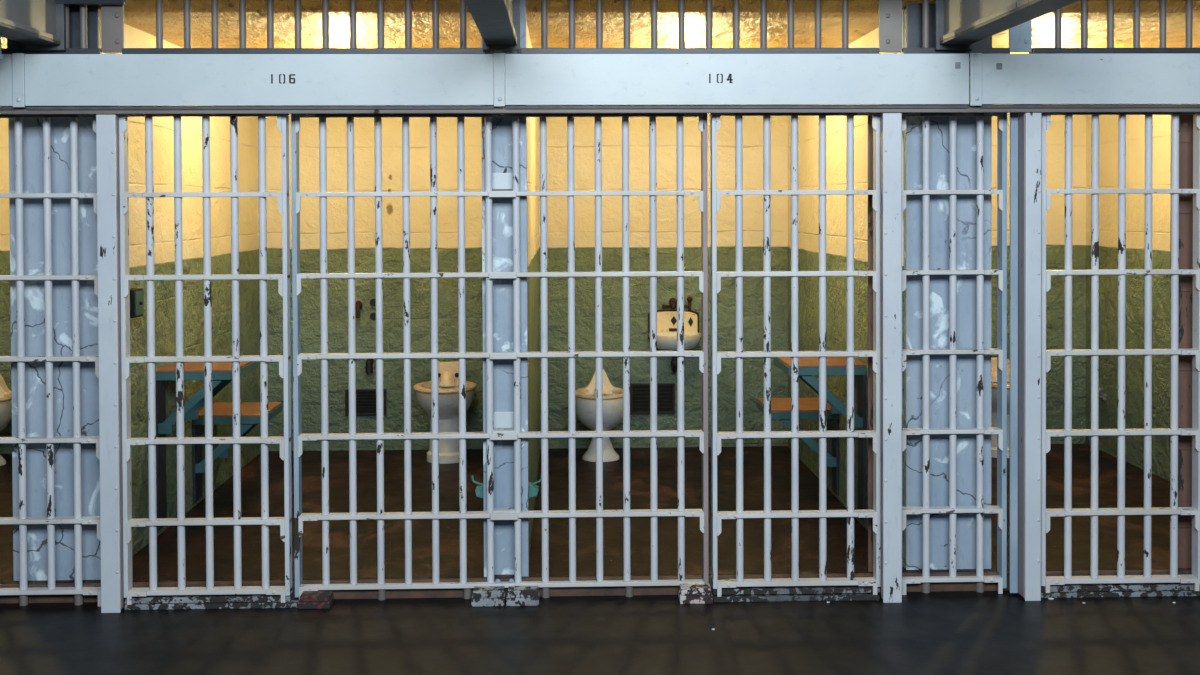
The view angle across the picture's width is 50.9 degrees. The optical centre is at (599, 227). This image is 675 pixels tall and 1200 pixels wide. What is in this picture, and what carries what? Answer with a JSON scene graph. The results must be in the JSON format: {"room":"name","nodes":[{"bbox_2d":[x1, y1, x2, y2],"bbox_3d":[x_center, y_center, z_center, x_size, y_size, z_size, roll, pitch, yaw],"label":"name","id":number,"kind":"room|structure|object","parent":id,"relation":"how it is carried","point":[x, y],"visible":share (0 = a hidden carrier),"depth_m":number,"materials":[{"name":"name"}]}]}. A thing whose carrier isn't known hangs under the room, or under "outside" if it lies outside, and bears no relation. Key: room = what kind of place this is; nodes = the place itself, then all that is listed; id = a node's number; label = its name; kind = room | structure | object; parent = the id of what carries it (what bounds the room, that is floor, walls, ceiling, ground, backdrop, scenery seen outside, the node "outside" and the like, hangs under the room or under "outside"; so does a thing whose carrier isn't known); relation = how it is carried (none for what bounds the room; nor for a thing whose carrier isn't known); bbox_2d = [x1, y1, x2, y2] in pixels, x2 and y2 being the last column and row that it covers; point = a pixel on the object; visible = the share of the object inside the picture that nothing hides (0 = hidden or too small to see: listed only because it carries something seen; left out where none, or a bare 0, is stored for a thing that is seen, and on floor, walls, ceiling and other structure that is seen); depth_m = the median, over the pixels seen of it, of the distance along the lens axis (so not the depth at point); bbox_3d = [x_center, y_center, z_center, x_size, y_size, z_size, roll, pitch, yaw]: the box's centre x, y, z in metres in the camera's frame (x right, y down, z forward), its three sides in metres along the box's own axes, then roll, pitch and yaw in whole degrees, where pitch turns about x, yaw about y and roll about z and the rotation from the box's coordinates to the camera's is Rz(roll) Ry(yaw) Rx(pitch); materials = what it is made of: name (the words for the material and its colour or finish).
{"room":"prison interior","nodes":[
{"label":"prison interior","id":0,"kind":"room"},
{"bbox_2d":[0,54,26,109],"bbox_3d":[-2.797,-0.558,4.902,1.092,0.212,0.165,0,1,-2],"label":"header beam","id":1,"kind":"structure","parent":0,"point":[6,86],"depth_m":4.83,"materials":[{"name":"metal"}]},
{"bbox_2d":[1,5,103,53],"bbox_3d":[-2.659,-0.826,4.979,1.374,0.288,0.050,0,1,-2],"label":"grille","id":2,"kind":"object","parent":1,"relation":"on","point":[83,49],"visible":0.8,"depth_m":4.98,"materials":[{"name":"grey metal"}]},
{"bbox_2d":[0,114,100,605],"bbox_3d":[-2.548,0.531,4.989,1.185,1.978,0.069,0,1,-2],"label":"grille","id":3,"kind":"object","parent":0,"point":[50,439],"visible":0.61,"depth_m":4.99,"materials":[{"name":"metal"}]},
{"bbox_2d":[104,24,260,555],"bbox_3d":[-2.221,0.158,6.438,0.345,2.485,2.650,0,1,-2],"label":"wall","id":4,"kind":"structure","parent":0,"point":[163,127],"depth_m":6.27,"materials":[{"name":"paint"}]},
{"bbox_2d":[7,5,100,47],"bbox_3d":[-2.192,-0.833,5.074,0.363,0.460,0.046,0,1,-2],"label":"trim","id":5,"kind":"structure","parent":4,"relation":"attached to","point":[93,11],"depth_m":5.05,"materials":[{"name":"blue metal"}]},
{"bbox_2d":[8,106,100,580],"bbox_3d":[-2.187,0.447,5.096,0.363,2.100,0.042,0,1,-2],"label":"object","id":6,"kind":"structure","parent":4,"relation":"attached to","point":[32,128],"depth_m":5.08,"materials":[{"name":"blue concrete"}]},
{"bbox_2d":[130,288,143,317],"bbox_3d":[-1.983,0.322,5.381,0.068,0.120,0.120,0,1,-2],"label":"switch box","id":7,"kind":"object","parent":4,"relation":"attached to","point":[136,294],"visible":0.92,"depth_m":5.35,"materials":[{"name":"metal"}]},
{"bbox_2d":[155,380,166,530],"bbox_3d":[-2.019,1.038,5.797,0.014,0.685,0.120,0,1,-2],"label":"wall rail","id":8,"kind":"object","parent":4,"relation":"attached to","point":[159,384],"visible":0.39,"depth_m":5.78,"materials":[{"name":"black metal"}]},
{"bbox_2d":[192,424,201,501],"bbox_3d":[-2.035,1.179,6.374,0.014,0.385,0.120,0,1,-2],"label":"wall rail","id":9,"kind":"object","parent":4,"relation":"attached to","point":[196,429],"visible":0.8,"depth_m":6.34,"materials":[{"name":"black metal"}]},
{"bbox_2d":[155,361,255,433],"bbox_3d":[-1.852,0.790,5.958,0.360,0.292,0.436,0,1,-2],"label":"desk","id":10,"kind":"object","parent":4,"relation":"attached to","point":[221,370],"visible":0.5,"depth_m":5.75,"materials":[{"name":"teal paint"}]},
{"bbox_2d":[192,402,282,472],"bbox_3d":[-1.867,1.080,6.527,0.360,0.292,0.426,0,1,-2],"label":"bench","id":11,"kind":"object","parent":4,"relation":"attached to","point":[222,412],"visible":0.7,"depth_m":6.33,"materials":[{"name":"teal paint"}]},
{"bbox_2d":[0,569,1191,603],"bbox_3d":[-0.389,1.453,5.100,7.400,0.073,0.028,0,1,-2],"label":"sill","id":12,"kind":"structure","parent":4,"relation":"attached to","point":[934,586],"depth_m":5.09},
{"bbox_2d":[12,53,494,109],"bbox_3d":[-1.331,-0.565,4.935,1.836,0.214,0.181,0,1,-2],"label":"header beam","id":13,"kind":"structure","parent":0,"point":[39,81],"depth_m":4.86,"materials":[{"name":"metal"}]},
{"bbox_2d":[101,5,123,52],"bbox_3d":[-1.927,-0.833,4.987,0.086,0.280,0.019,0,1,-2],"label":"plate","id":14,"kind":"object","parent":13,"relation":"on","point":[112,16],"visible":1,"depth_m":4.99,"materials":[{"name":"grey metal"}]},
{"bbox_2d":[122,0,485,53],"bbox_3d":[-1.172,-0.832,5.021,1.430,0.288,0.050,0,1,-2],"label":"grille","id":15,"kind":"object","parent":13,"relation":"on","point":[159,49],"visible":0.89,"depth_m":5.01,"materials":[{"name":"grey metal"}]},
{"bbox_2d":[291,113,708,599],"bbox_3d":[-0.395,0.521,5.081,1.655,1.978,0.101,0,1,-2],"label":"grille","id":16,"kind":"object","parent":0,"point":[493,181],"visible":0.94,"depth_m":5.06,"materials":[{"name":"metal"}]},
{"bbox_2d":[526,21,539,554],"bbox_3d":[-0.424,0.150,6.489,0.170,2.485,2.650,0,1,-2],"label":"wall","id":17,"kind":"structure","parent":0,"point":[532,122],"depth_m":6.25,"materials":[{"name":"paint"}]},
{"bbox_2d":[471,475,483,498],"bbox_3d":[-0.500,1.068,5.210,0.062,0.091,0.070,0,1,-2],"label":"hook","id":18,"kind":"object","parent":17,"relation":"attached to","point":[479,489],"visible":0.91,"depth_m":5.18,"materials":[{"name":"teal paint"}]},
{"bbox_2d":[481,0,528,577],"bbox_3d":[-0.386,0.209,5.130,0.181,2.560,0.070,0,1,-2],"label":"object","id":19,"kind":"structure","parent":17,"relation":"attached to","point":[502,207],"depth_m":5.12,"materials":[{"name":"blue metal"}]},
{"bbox_2d":[529,476,540,497],"bbox_3d":[-0.268,1.067,5.217,0.062,0.091,0.070,0,1,-2],"label":"hook","id":20,"kind":"object","parent":17,"relation":"attached to","point":[533,488],"visible":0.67,"depth_m":5.18,"materials":[{"name":"teal paint"}]},
{"bbox_2d":[0,105,1085,453],"bbox_3d":[-0.473,0.241,7.889,7.400,2.610,0.150,0,1,-2],"label":"wall","id":21,"kind":"structure","parent":0,"point":[419,127],"depth_m":7.82,"materials":[{"name":"paint"}]},
{"bbox_2d":[355,301,361,317],"bbox_3d":[-1.484,0.501,7.749,0.044,0.105,0.085,0,1,-2],"label":"pipe stub","id":22,"kind":"object","parent":21,"relation":"attached to","point":[358,305],"visible":1,"depth_m":7.72,"materials":[{"name":"metal"}]},
{"bbox_2d":[345,389,386,415],"bbox_3d":[-1.445,1.079,7.792,0.253,0.163,0.017,0,1,-2],"label":"air vent","id":23,"kind":"object","parent":21,"relation":"in","point":[365,398],"visible":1,"depth_m":7.79,"materials":[{"name":"metal"}]},
{"bbox_2d":[366,358,373,372],"bbox_3d":[-1.418,0.846,7.763,0.042,0.092,0.076,0,1,-2],"label":"stub","id":24,"kind":"object","parent":21,"relation":"attached to","point":[369,362],"visible":0.98,"depth_m":7.73,"materials":[{"name":"metal"}]},
{"bbox_2d":[370,299,375,305],"bbox_3d":[-1.398,0.461,7.782,0.047,0.048,0.022,0,1,-2],"label":"pipe stub","id":25,"kind":"object","parent":21,"relation":"attached to","point":[372,301],"visible":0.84,"depth_m":7.77,"materials":[{"name":"metal"}]},
{"bbox_2d":[370,312,375,319],"bbox_3d":[-1.397,0.546,7.784,0.047,0.048,0.022,0,1,-2],"label":"pipe stub","id":26,"kind":"object","parent":21,"relation":"attached to","point":[372,315],"visible":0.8,"depth_m":7.77,"materials":[{"name":"metal"}]},
{"bbox_2d":[630,383,674,413],"bbox_3d":[0.327,1.063,7.843,0.278,0.190,0.017,0,1,-2],"label":"air vent","id":27,"kind":"object","parent":21,"relation":"in","point":[639,392],"visible":0.91,"depth_m":7.84,"materials":[{"name":"metal"}]},
{"bbox_2d":[648,296,700,371],"bbox_3d":[0.460,0.660,7.716,0.326,0.466,0.296,0,1,-2],"label":"sink","id":28,"kind":"object","parent":21,"relation":"attached to","point":[666,319],"visible":0.84,"depth_m":7.81,"materials":[{"name":"ceramic"}]},
{"bbox_2d":[648,332,700,350],"bbox_3d":[0.460,0.697,7.698,0.326,0.097,0.260,0,1,-2],"label":"basin","id":29,"kind":"object","parent":28,"relation":"in","point":[667,341],"depth_m":7.62,"materials":[{"name":"beige ceramic"}]},
{"bbox_2d":[662,296,692,310],"bbox_3d":[0.478,0.470,7.797,0.192,0.088,0.095,0,1,-2],"label":"faucet","id":30,"kind":"object","parent":28,"relation":"on","point":[672,302],"depth_m":7.82,"materials":[{"name":"metal"}]},
{"bbox_2d":[657,311,697,332],"bbox_3d":[0.456,0.598,7.828,0.296,0.160,0.033,0,1,-2],"label":"backsplash","id":31,"kind":"structure","parent":21,"relation":"attached to","point":[664,322],"depth_m":7.81,"materials":[{"name":"beige ceramic"}]},
{"bbox_2d":[0,443,1191,583],"bbox_3d":[-0.428,1.481,6.474,7.400,0.175,2.720,0,1,-2],"label":"floor","id":32,"kind":"structure","parent":0,"point":[753,457],"depth_m":5.97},
{"bbox_2d":[0,374,11,465],"bbox_3d":[-3.609,1.127,7.470,0.332,0.527,0.578,0,1,-2],"label":"toilet","id":33,"kind":"object","parent":32,"relation":"on","point":[5,393],"visible":0.79,"depth_m":7.38,"materials":[{"name":"white ceramic"}]},
{"bbox_2d":[414,361,476,463],"bbox_3d":[-0.915,1.096,7.532,0.372,0.565,0.605,0,1,-2],"label":"toilet","id":34,"kind":"object","parent":32,"relation":"on","point":[448,371],"visible":0.69,"depth_m":7.40,"materials":[{"name":"white ceramic"}]},
{"bbox_2d":[575,369,622,461],"bbox_3d":[0.003,1.111,7.572,0.332,0.527,0.578,0,1,-2],"label":"toilet","id":35,"kind":"object","parent":32,"relation":"on","point":[585,397],"visible":0.74,"depth_m":7.41,"materials":[{"name":"white ceramic"}]},
{"bbox_2d":[991,357,1009,457],"bbox_3d":[2.414,1.081,7.627,0.372,0.565,0.605,0,1,-2],"label":"toilet","id":36,"kind":"object","parent":32,"relation":"on","point":[993,359],"visible":0.15,"depth_m":7.51,"materials":[{"name":"white ceramic"}]},
{"bbox_2d":[0,591,1199,674],"bbox_3d":[-0.039,1.593,1.609,10.000,0.100,7.028,0,1,-2],"label":"floor","id":37,"kind":"structure","parent":0,"point":[945,632],"depth_m":4.61,"materials":[{"name":"concrete"}]},
{"bbox_2d":[96,114,123,612],"bbox_3d":[-1.907,0.506,4.908,0.074,1.985,0.042,0,1,-2],"label":"steel post","id":38,"kind":"object","parent":37,"relation":"on","point":[107,125],"visible":0.95,"depth_m":4.89,"materials":[{"name":"grey metal"}]},
{"bbox_2d":[119,182,122,504],"bbox_3d":[-1.932,0.521,5.060,0.050,1.950,0.023,0,1,-2],"label":"channel","id":39,"kind":"object","parent":37,"relation":"on","point":[119,182],"visible":0.02,"depth_m":5.06,"materials":[{"name":"grey metal"}]},
{"bbox_2d":[125,600,298,609],"bbox_3d":[-1.528,1.486,4.986,0.672,0.020,0.063,0,1,-2],"label":"floor track","id":40,"kind":"object","parent":37,"relation":"on","point":[293,603],"visible":0.82,"depth_m":4.96,"materials":[{"name":"grey metal"}]},
{"bbox_2d":[119,114,291,604],"bbox_3d":[-1.551,0.525,4.969,0.648,1.970,0.066,0,1,-2],"label":"gate","id":41,"kind":"object","parent":40,"relation":"on","point":[239,593],"visible":0.9,"depth_m":4.96,"materials":[{"name":"metal"}]},
{"bbox_2d":[297,591,333,608],"bbox_3d":[-1.124,1.472,4.991,0.127,0.045,0.085,0,1,-2],"label":"block","id":42,"kind":"object","parent":37,"relation":"on","point":[308,599],"visible":1,"depth_m":4.96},
{"bbox_2d":[471,586,505,606],"bbox_3d":[-0.443,1.463,5.010,0.131,0.056,0.085,0,1,-2],"label":"block","id":43,"kind":"object","parent":37,"relation":"on","point":[482,596],"visible":1,"depth_m":4.98,"materials":[{"name":"white paint"}]},
{"bbox_2d":[506,586,539,605],"bbox_3d":[-0.306,1.463,5.014,0.130,0.056,0.085,0,1,-2],"label":"block","id":44,"kind":"object","parent":37,"relation":"on","point":[516,595],"visible":1,"depth_m":4.98,"materials":[{"name":"white paint"}]},
{"bbox_2d":[678,584,712,603],"bbox_3d":[0.381,1.460,5.034,0.130,0.056,0.085,0,1,-2],"label":"block","id":45,"kind":"object","parent":37,"relation":"on","point":[688,593],"visible":1,"depth_m":5.00,"materials":[{"name":"white paint"}]},
{"bbox_2d":[712,593,878,601],"bbox_3d":[0.781,1.476,5.051,0.664,0.020,0.063,0,1,-2],"label":"floor track","id":46,"kind":"object","parent":37,"relation":"on","point":[833,596],"visible":0.91,"depth_m":5.02,"materials":[{"name":"grey metal"}]},
{"bbox_2d":[710,113,880,596],"bbox_3d":[0.784,0.515,5.052,0.674,1.970,0.066,0,1,-2],"label":"gate","id":47,"kind":"object","parent":46,"relation":"on","point":[851,584],"visible":0.84,"depth_m":5.04,"materials":[{"name":"metal"}]},
{"bbox_2d":[868,113,880,571],"bbox_3d":[1.120,0.508,5.147,0.052,1.950,0.023,0,1,-2],"label":"channel","id":48,"kind":"object","parent":37,"relation":"on","point":[870,129],"visible":0.25,"depth_m":5.14,"materials":[{"name":"grey metal"}]},
{"bbox_2d":[881,104,901,602],"bbox_3d":[1.154,0.492,4.995,0.074,1.985,0.042,0,1,-2],"label":"steel post","id":49,"kind":"object","parent":37,"relation":"on","point":[891,123],"visible":0.98,"depth_m":4.98,"materials":[{"name":"grey metal"}]},
{"bbox_2d":[902,113,1006,594],"bbox_3d":[1.420,0.513,5.117,0.446,1.978,0.069,0,1,-2],"label":"grille","id":50,"kind":"object","parent":37,"relation":"in","point":[979,430],"visible":0.79,"depth_m":5.11,"materials":[{"name":"metal"}]},
{"bbox_2d":[1009,112,1040,600],"bbox_3d":[1.690,0.489,5.051,0.066,1.985,0.150,-1,1,-24],"label":"steel post","id":51,"kind":"object","parent":37,"relation":"on","point":[1025,127],"visible":0.95,"depth_m":5.01,"materials":[{"name":"grey metal"}]},
{"bbox_2d":[1041,590,1199,597],"bbox_3d":[2.098,1.470,5.089,0.670,0.020,0.063,0,1,-2],"label":"floor track","id":52,"kind":"object","parent":37,"relation":"on","point":[1169,592],"visible":0.69,"depth_m":5.06,"materials":[{"name":"grey metal"}]},
{"bbox_2d":[1041,112,1199,592],"bbox_3d":[2.091,0.509,5.072,0.655,1.970,0.066,0,1,-2],"label":"gate","id":53,"kind":"object","parent":52,"relation":"on","point":[1119,582],"visible":0.79,"depth_m":5.07,"materials":[{"name":"metal"}]},
{"bbox_2d":[1169,115,1192,567],"bbox_3d":[2.401,0.502,5.183,0.110,1.950,0.023,0,1,-2],"label":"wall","id":54,"kind":"structure","parent":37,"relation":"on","point":[1185,121],"depth_m":5.18,"materials":[{"name":"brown metal"}]},
{"bbox_2d":[1,0,1199,53],"bbox_3d":[-0.438,-1.022,6.438,7.400,0.260,2.714,0,1,-2],"label":"ceiling","id":55,"kind":"structure","parent":0,"point":[863,15],"depth_m":5.41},
{"bbox_2d":[494,53,968,108],"bbox_3d":[0.515,-0.574,4.988,1.857,0.214,0.181,0,1,-2],"label":"header beam","id":56,"kind":"structure","parent":0,"point":[521,81],"depth_m":4.91,"materials":[{"name":"metal"}]},
{"bbox_2d":[0,107,1199,113],"bbox_3d":[-0.092,-0.457,4.928,6.500,0.020,0.020,0,1,-2],"label":"door track","id":57,"kind":"object","parent":56,"relation":"attached to","point":[969,109],"visible":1,"depth_m":4.92,"materials":[{"name":"grey metal"}]},
{"bbox_2d":[521,0,878,53],"bbox_3d":[0.401,-0.839,5.066,1.438,0.288,0.050,0,1,-2],"label":"grille","id":58,"kind":"object","parent":56,"relation":"on","point":[544,49],"visible":0.94,"depth_m":5.05,"materials":[{"name":"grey metal"}]},
{"bbox_2d":[879,0,901,51],"bbox_3d":[1.169,-0.847,5.075,0.093,0.280,0.019,0,1,-2],"label":"plate","id":59,"kind":"object","parent":56,"relation":"on","point":[890,11],"visible":1,"depth_m":5.07,"materials":[{"name":"grey metal"}]},
{"bbox_2d":[900,0,1009,54],"bbox_3d":[1.433,-0.844,5.095,0.432,0.288,0.050,0,1,-2],"label":"grille","id":60,"kind":"object","parent":56,"relation":"on","point":[925,49],"visible":0.75,"depth_m":5.08,"materials":[{"name":"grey metal"}]},
{"bbox_2d":[955,62,959,67],"bbox_3d":[1.399,-0.635,4.936,0.020,0.024,0.003,0,1,-2],"label":"tape patch","id":61,"kind":"object","parent":56,"relation":"attached to","point":[957,64],"visible":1,"depth_m":4.93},
{"bbox_2d":[788,10,903,566],"bbox_3d":[1.387,0.142,6.540,0.359,2.485,2.650,0,1,-2],"label":"wall","id":62,"kind":"structure","parent":0,"point":[808,126],"depth_m":6.45,"materials":[{"name":"paint"}]},
{"bbox_2d":[756,397,838,466],"bbox_3d":[1.029,1.067,6.609,0.360,0.292,0.426,0,1,-2],"label":"bench","id":63,"kind":"object","parent":62,"relation":"attached to","point":[780,407],"visible":0.53,"depth_m":6.41,"materials":[{"name":"teal paint"}]},
{"bbox_2d":[774,356,865,427],"bbox_3d":[1.044,0.777,6.040,0.360,0.292,0.436,0,1,-2],"label":"desk","id":64,"kind":"object","parent":62,"relation":"attached to","point":[835,365],"visible":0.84,"depth_m":5.84,"materials":[{"name":"teal paint"}]},
{"bbox_2d":[832,419,838,494],"bbox_3d":[1.207,1.164,6.466,0.014,0.385,0.120,0,1,-2],"label":"wall rail","id":65,"kind":"object","parent":62,"relation":"attached to","point":[835,422],"visible":0.8,"depth_m":6.43,"materials":[{"name":"blue metal"}]},
{"bbox_2d":[858,375,866,522],"bbox_3d":[1.223,1.023,5.889,0.014,0.685,0.120,0,1,-2],"label":"wall rail","id":66,"kind":"object","parent":62,"relation":"attached to","point":[862,474],"visible":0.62,"depth_m":5.85,"materials":[{"name":"blue metal"}]},
{"bbox_2d":[904,77,991,569],"bbox_3d":[1.432,0.431,5.199,0.354,2.100,0.042,0,1,-2],"label":"pillar","id":67,"kind":"structure","parent":62,"relation":"attached to","point":[939,125],"depth_m":5.18,"materials":[{"name":"blue concrete"}]},
{"bbox_2d":[904,3,991,76],"bbox_3d":[1.427,-0.849,5.177,0.354,0.460,0.046,0,1,-2],"label":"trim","id":68,"kind":"structure","parent":62,"relation":"attached to","point":[912,11],"depth_m":5.15,"materials":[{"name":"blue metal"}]},
{"bbox_2d":[969,53,1199,107],"bbox_3d":[2.300,-0.581,5.039,1.710,0.214,0.181,0,1,-2],"label":"header beam","id":69,"kind":"structure","parent":0,"point":[1023,80],"depth_m":4.95,"materials":[{"name":"metal"}]},
{"bbox_2d":[996,63,1001,68],"bbox_3d":[1.563,-0.632,4.940,0.022,0.024,0.003,0,1,-2],"label":"tape patch","id":70,"kind":"object","parent":69,"relation":"attached to","point":[998,65],"visible":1,"depth_m":4.94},
{"bbox_2d":[1009,20,1031,51],"bbox_3d":[1.696,-0.849,5.090,0.090,0.280,0.019,0,1,-2],"label":"plate","id":71,"kind":"object","parent":69,"relation":"on","point":[1020,36],"visible":0.54,"depth_m":5.09,"materials":[{"name":"blue paint"}]},
{"bbox_2d":[1029,0,1199,53],"bbox_3d":[2.397,-0.848,5.123,1.309,0.288,0.050,0,1,-2],"label":"grille","id":72,"kind":"object","parent":69,"relation":"on","point":[1058,49],"visible":0.92,"depth_m":5.11,"materials":[{"name":"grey metal"}]},
{"bbox_2d":[1086,115,1170,480],"bbox_3d":[3.175,0.134,6.591,0.180,2.485,2.650,0,1,-2],"label":"wall","id":73,"kind":"structure","parent":0,"point":[1108,124],"depth_m":7.25,"materials":[{"name":"paint"}]},
{"bbox_2d":[1099,387,1105,399],"bbox_3d":[3.018,1.011,7.636,0.081,0.100,0.120,0,1,-2],"label":"wall hook","id":74,"kind":"object","parent":73,"relation":"attached to","point":[1102,396],"visible":0.55,"depth_m":7.61,"materials":[{"name":"grey paint"}]},
{"bbox_3d":[-0.392,-1.051,4.810,7.400,0.150,0.530,0,1,-2],"label":"ceiling","id":75,"kind":"structure","parent":0,"visible":0},
{"bbox_2d":[0,36,2,59],"bbox_3d":[-2.253,-0.797,4.696,0.053,0.340,0.054,0,1,-2],"label":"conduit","id":76,"kind":"object","parent":75,"relation":"attached to","point":[1,55],"visible":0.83,"depth_m":4.70,"materials":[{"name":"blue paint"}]},
{"bbox_2d":[0,0,65,50],"bbox_3d":[-2.160,-0.825,4.406,0.150,0.275,1.116,0,1,-2],"label":"bracket","id":77,"kind":"object","parent":75,"relation":"attached to","point":[38,24],"visible":1,"depth_m":4.77,"materials":[{"name":"grey metal"}]},
{"bbox_2d":[56,0,125,4],"bbox_3d":[-2.306,-0.888,4.947,0.880,0.025,0.028,0,1,-2],"label":"iron","id":78,"kind":"object","parent":77,"relation":"attached to","point":[66,2],"visible":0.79,"depth_m":4.94,"materials":[{"name":"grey metal"}]},
{"bbox_2d":[465,0,520,49],"bbox_3d":[-0.376,-0.833,4.457,0.150,0.275,1.116,0,1,-2],"label":"bracket","id":79,"kind":"object","parent":75,"relation":"attached to","point":[497,22],"visible":1,"depth_m":4.54,"materials":[{"name":"grey metal"}]},
{"bbox_2d":[935,0,1079,49],"bbox_3d":[1.434,-0.841,4.508,0.150,0.275,1.116,0,1,-2],"label":"ceiling beam","id":80,"kind":"structure","parent":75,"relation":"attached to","point":[959,24],"depth_m":4.65,"materials":[{"name":"grey metal"}]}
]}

